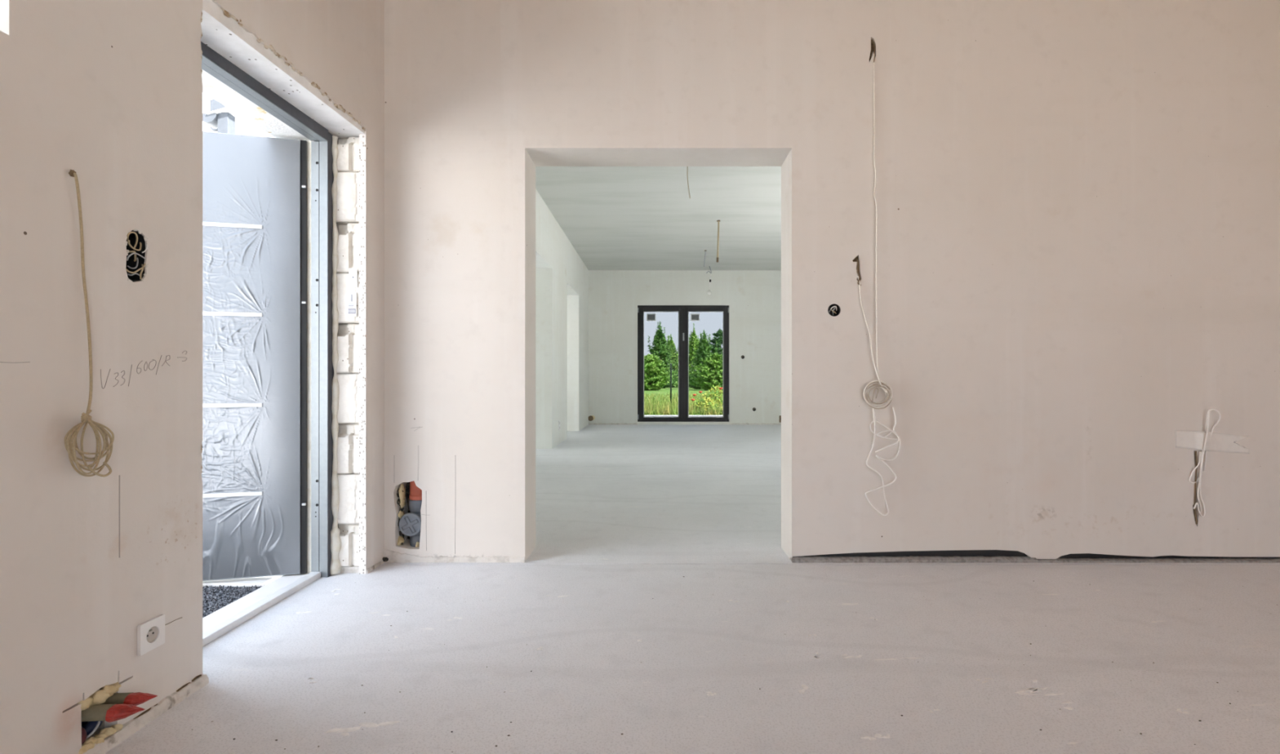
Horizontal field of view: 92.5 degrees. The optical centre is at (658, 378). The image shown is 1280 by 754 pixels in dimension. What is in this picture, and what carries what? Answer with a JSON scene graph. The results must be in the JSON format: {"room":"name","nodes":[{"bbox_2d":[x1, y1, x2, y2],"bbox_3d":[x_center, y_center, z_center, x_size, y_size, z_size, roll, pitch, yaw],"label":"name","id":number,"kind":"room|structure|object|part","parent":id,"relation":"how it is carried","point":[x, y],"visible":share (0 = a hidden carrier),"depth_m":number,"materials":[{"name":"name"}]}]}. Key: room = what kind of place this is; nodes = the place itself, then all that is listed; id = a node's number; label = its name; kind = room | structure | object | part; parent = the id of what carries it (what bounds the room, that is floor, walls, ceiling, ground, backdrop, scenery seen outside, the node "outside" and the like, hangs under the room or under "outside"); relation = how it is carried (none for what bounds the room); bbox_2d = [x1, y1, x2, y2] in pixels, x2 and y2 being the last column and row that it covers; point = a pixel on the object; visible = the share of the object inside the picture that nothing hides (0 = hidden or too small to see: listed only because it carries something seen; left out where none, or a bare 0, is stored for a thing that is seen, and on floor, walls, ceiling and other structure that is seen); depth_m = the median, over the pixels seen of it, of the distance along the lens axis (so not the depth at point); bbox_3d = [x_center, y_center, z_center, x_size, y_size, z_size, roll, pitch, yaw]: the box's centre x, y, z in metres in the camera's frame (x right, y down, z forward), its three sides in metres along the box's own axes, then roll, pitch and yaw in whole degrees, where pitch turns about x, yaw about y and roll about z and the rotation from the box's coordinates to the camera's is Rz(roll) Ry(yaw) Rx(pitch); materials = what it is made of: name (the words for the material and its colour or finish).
{"room":"construction site","nodes":[
{"label":"construction site","id":0,"kind":"room"},
{"bbox_2d":[201,69,311,577],"bbox_3d":[-1.744,-0.700,1.850,0.168,3.500,8.900,0,0,0],"label":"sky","id":1,"kind":"structure","parent":0,"point":[212,86],"depth_m":2.61,"materials":[{"name":"white"}]},
{"bbox_2d":[202,98,241,133],"bbox_3d":[-3.576,-0.652,5.020,0.291,3.243,0.160,0,0,0],"label":"gutter","id":2,"kind":"object","parent":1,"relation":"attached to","point":[220,117],"visible":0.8,"depth_m":4.97,"materials":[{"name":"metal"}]},
{"bbox_2d":[210,126,217,131],"bbox_3d":[-3.606,-2.030,4.983,0.072,0.038,0.027,0,0,-10],"label":"outlet","id":3,"kind":"object","parent":2,"relation":"attached to","point":[212,128],"depth_m":4.97,"materials":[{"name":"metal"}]},
{"bbox_3d":[-3.538,-0.596,5.015,0.087,3.133,0.090,0,0,0],"label":"post","id":4,"kind":"part","parent":2,"relation":"part of","materials":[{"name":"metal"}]},
{"bbox_2d":[253,575,279,581],"bbox_3d":[-15.914,1.060,8.000,28.172,0.180,44.000,0,0,0],"label":"ground","id":5,"kind":"structure","parent":0,"point":[276,577],"depth_m":2.98,"materials":[{"name":"white concrete"}]},
{"bbox_2d":[202,585,264,617],"bbox_3d":[-2.587,0.964,1.808,1.625,0.032,2.016,0,0,0],"label":"gravel bed","id":6,"kind":"object","parent":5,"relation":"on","point":[214,598],"visible":0.11,"depth_m":2.69,"materials":[{"name":"grey gravel"}]},
{"bbox_2d":[202,577,272,586],"bbox_3d":[-2.614,0.962,2.860,1.572,0.036,0.080,0,0,0],"label":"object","id":7,"kind":"object","parent":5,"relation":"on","point":[246,582],"visible":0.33,"depth_m":2.83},
{"bbox_2d":[0,0,588,753],"bbox_3d":[-1.533,-0.635,4.985,0.274,3.170,15.170,0,0,0],"label":"wall","id":8,"kind":"structure","parent":0,"point":[109,92],"depth_m":1.66,"materials":[{"name":"paint"}]},
{"bbox_2d":[64,169,114,476],"bbox_3d":[-1.397,-0.130,1.497,0.051,0.749,0.141,0,0,0],"label":"hanging cable","id":9,"kind":"object","parent":8,"relation":"hanging from","point":[70,446],"visible":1,"depth_m":1.50,"materials":[{"name":"beige plastic"}]},
{"bbox_2d":[81,720,102,744],"bbox_3d":[-1.465,0.891,1.547,0.096,0.062,0.086,0,0,0],"label":"cable","id":10,"kind":"object","parent":8,"relation":"in","point":[88,728],"visible":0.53,"depth_m":1.54,"materials":[{"name":"plastic"}]},
{"bbox_2d":[81,703,145,722],"bbox_3d":[-1.406,0.841,1.535,0.226,0.042,0.045,0,0,0],"label":"pipe","id":11,"kind":"object","parent":8,"relation":"attached to","point":[97,713],"visible":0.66,"depth_m":1.52,"materials":[{"name":"red plastic"}]},
{"bbox_2d":[101,692,157,706],"bbox_3d":[-1.416,0.840,1.595,0.206,0.038,0.041,0,0,0],"label":"pipe","id":12,"kind":"object","parent":8,"relation":"attached to","point":[139,698],"visible":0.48,"depth_m":1.58,"materials":[{"name":"red plastic"}]},
{"bbox_2d":[125,230,147,281],"bbox_3d":[-1.456,-0.333,1.669,0.091,0.143,0.076,0,0,0],"label":"wire bundle","id":13,"kind":"object","parent":8,"relation":"in","point":[135,267],"visible":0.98,"depth_m":1.69,"materials":[{"name":"black rubber"}]},
{"bbox_2d":[82,674,208,753],"bbox_3d":[-1.409,0.931,0.455,0.022,0.037,2.909,0,0,0],"label":"baseboard","id":14,"kind":"structure","parent":8,"relation":"attached to","point":[132,726],"depth_m":1.69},
{"bbox_2d":[137,614,164,655],"bbox_3d":[-1.413,0.714,1.706,0.009,0.083,0.083,0,0,0],"label":"wall socket","id":15,"kind":"object","parent":8,"relation":"attached to","point":[150,633],"visible":1,"depth_m":1.70,"materials":[{"name":"white plastic"}]},
{"bbox_2d":[200,41,333,646],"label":"door","id":16,"kind":"structure","parent":8,"relation":"in","point":[268,371],"depth_m":2.86,"materials":[{"name":"metal"}]},
{"bbox_3d":[-1.716,0.952,2.440,0.117,0.036,1.020,0,0,0],"label":"sill","id":17,"kind":"part","parent":16,"relation":"part of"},
{"bbox_3d":[-1.597,-0.115,2.950,0.041,2.130,0.050,0,0,0],"label":"frame post","id":18,"kind":"part","parent":16,"relation":"part of","materials":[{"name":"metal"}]},
{"bbox_2d":[346,292,356,316],"bbox_3d":[-1.487,-0.360,2.970,0.045,0.118,0.002,0,0,0],"label":"paper label","id":19,"kind":"object","parent":8,"relation":"attached to","point":[351,296],"visible":1,"depth_m":2.97,"materials":[{"name":"white paper"}]},
{"bbox_2d":[347,294,355,313],"bbox_3d":[-1.486,-0.361,2.969,0.036,0.093,0.001,0,0,0],"label":"print","id":20,"kind":"object","parent":19,"relation":"attached to","point":[351,298],"depth_m":2.97},
{"bbox_2d":[348,267,357,287],"bbox_3d":[-1.481,-0.489,2.970,0.040,0.093,0.002,0,0,0],"label":"paper label","id":21,"kind":"object","parent":8,"relation":"attached to","point":[353,272],"visible":1,"depth_m":2.97,"materials":[{"name":"white paper"}]},
{"bbox_2d":[366,559,384,573],"bbox_3d":[-1.415,0.940,3.071,0.007,0.020,0.193,0,0,0],"label":"trim","id":22,"kind":"structure","parent":8,"relation":"attached to","point":[371,569],"depth_m":3.05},
{"bbox_2d":[535,166,781,270],"bbox_3d":[1.421,-2.320,8.049,6.158,0.200,9.563,0,0,0],"label":"ceiling","id":23,"kind":"structure","parent":0,"point":[615,218],"depth_m":8.23,"materials":[{"name":"paint"}]},
{"bbox_2d":[686,166,690,198],"bbox_3d":[0.309,-2.027,6.200,0.038,0.407,0.018,0,0,0],"label":"cable","id":24,"kind":"object","parent":23,"relation":"hanging from","point":[687,166],"visible":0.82,"depth_m":6.20,"materials":[{"name":"grey plastic"}]},
{"bbox_2d":[706,266,711,295],"bbox_3d":[1.012,-1.940,12.100,0.093,0.585,0.093,0,0,45],"label":"hanging bulb","id":25,"kind":"object","parent":23,"relation":"hanging from","point":[708,292],"visible":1,"depth_m":12.09,"materials":[{"name":"grey metal"}]},
{"bbox_2d":[716,220,719,262],"bbox_3d":[0.849,-1.932,8.600,0.053,0.596,0.052,0,0,-45],"label":"cable","id":26,"kind":"object","parent":23,"relation":"hanging from","point":[717,221],"visible":1,"depth_m":8.59,"materials":[{"name":"beige plastic"}]},
{"bbox_2d":[588,270,781,424],"bbox_3d":[-0.400,-0.635,12.700,9.600,3.170,0.260,0,0,0],"label":"wall","id":27,"kind":"structure","parent":0,"point":[753,297],"depth_m":12.57,"materials":[{"name":"paint"}]},
{"bbox_2d":[588,415,595,421],"bbox_3d":[-1.368,0.816,12.570,0.139,0.114,0.100,0,0,0],"label":"pipe stub","id":28,"kind":"object","parent":27,"relation":"attached to","point":[591,418],"visible":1,"depth_m":12.52,"materials":[{"name":"plastic"}]},
{"bbox_2d":[588,422,637,425],"bbox_3d":[-0.927,0.930,12.556,1.006,0.039,0.028,0,0,0],"label":"trim","id":29,"kind":"structure","parent":27,"relation":"attached to","point":[624,424],"depth_m":12.55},
{"bbox_2d":[637,305,728,422],"bbox_3d":[0.519,-0.306,12.615,1.886,2.397,0.140,0,0,0],"label":"window","id":30,"kind":"structure","parent":27,"relation":"in","point":[683,350],"depth_m":12.62,"materials":[{"name":"clear glass"}]},
{"bbox_2d":[647,315,654,319],"bbox_3d":[-0.144,-1.261,12.621,0.152,0.110,0.002,0,0,0],"label":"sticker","id":31,"kind":"object","parent":30,"relation":"attached to","point":[649,317],"depth_m":12.62,"materials":[{"name":"grey paper"}]},
{"bbox_3d":[0.062,-0.289,12.628,0.749,2.205,0.006,0,0,0],"label":"pane","id":32,"kind":"part","parent":30,"relation":"part of","materials":[{"name":"clear glass"}]},
{"bbox_3d":[0.074,-0.306,12.626,0.892,2.293,0.078,0,0,0],"label":"sash","id":33,"kind":"part","parent":30,"relation":"part of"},
{"bbox_2d":[691,315,698,319],"bbox_3d":[0.761,-1.261,12.621,0.152,0.110,0.002,0,0,0],"label":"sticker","id":34,"kind":"object","parent":30,"relation":"attached to","point":[693,317],"depth_m":12.62,"materials":[{"name":"grey paper"}]},
{"bbox_3d":[0.967,-0.306,12.626,0.886,2.293,0.078,0,0,0],"label":"sash","id":35,"kind":"part","parent":30,"relation":"part of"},
{"bbox_3d":[0.982,-0.289,12.628,0.751,2.205,0.006,0,0,0],"label":"pane","id":36,"kind":"part","parent":30,"relation":"part of","materials":[{"name":"clear glass"}]},
{"bbox_3d":[0.519,0.921,12.700,1.886,0.058,0.260,0,0,0],"label":"sill","id":37,"kind":"part","parent":27,"relation":"part of","materials":[{"name":"grey concrete"}]},
{"bbox_2d":[728,422,781,425],"bbox_3d":[2.831,0.930,12.556,2.738,0.040,0.029,0,0,0],"label":"trim","id":38,"kind":"structure","parent":27,"relation":"attached to","point":[732,423],"depth_m":12.55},
{"bbox_2d":[104,424,1279,753],"bbox_3d":[-0.500,1.009,4.995,9.400,0.123,15.190,0,0,0],"label":"floor","id":39,"kind":"structure","parent":0,"point":[390,659],"depth_m":2.16,"materials":[{"name":"grey concrete"}]},
{"bbox_2d":[384,0,1279,561],"bbox_3d":[1.366,-0.635,3.304,6.068,3.170,0.277,0,0,0],"label":"wall","id":40,"kind":"structure","parent":0,"point":[1078,201],"depth_m":3.17,"materials":[{"name":"paint"}]},
{"bbox_2d":[398,480,422,546],"bbox_3d":[-1.286,0.685,3.243,0.133,0.427,0.119,0,0,0],"label":"drain pipe","id":41,"kind":"object","parent":40,"relation":"attached to","point":[410,524],"visible":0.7,"depth_m":3.20,"materials":[{"name":"grey plastic"}]},
{"bbox_2d":[382,549,524,563],"bbox_3d":[-1.057,0.916,3.157,0.736,0.068,0.032,0,0,0],"label":"baseboard","id":42,"kind":"structure","parent":40,"relation":"attached to","point":[388,556],"depth_m":3.16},
{"bbox_2d":[827,303,840,316],"bbox_3d":[0.911,-0.353,3.189,0.065,0.065,0.057,0,0,0],"label":"junction box","id":43,"kind":"object","parent":40,"relation":"attached to","point":[833,310],"visible":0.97,"depth_m":3.18,"materials":[{"name":"black plastic"}]},
{"bbox_2d":[857,40,900,515],"bbox_3d":[1.138,-0.520,3.140,0.226,2.449,0.054,0,0,0],"label":"coiled cable","id":44,"kind":"object","parent":40,"relation":"hanging from","point":[866,393],"visible":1,"depth_m":3.14,"materials":[{"name":"white plastic"}]},
{"bbox_2d":[791,555,1279,563],"bbox_3d":[2.446,0.937,3.169,3.508,0.025,0.036,0,0,0],"label":"baseboard","id":45,"kind":"structure","parent":40,"relation":"attached to","point":[1002,559],"depth_m":3.16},
{"bbox_2d":[1175,408,1249,524],"bbox_3d":[2.866,0.455,3.146,0.387,0.600,0.042,0,0,0],"label":"cable","id":46,"kind":"object","parent":40,"relation":"attached to","point":[1206,441],"visible":1,"depth_m":3.16,"materials":[{"name":"white plastic"}]}
]}

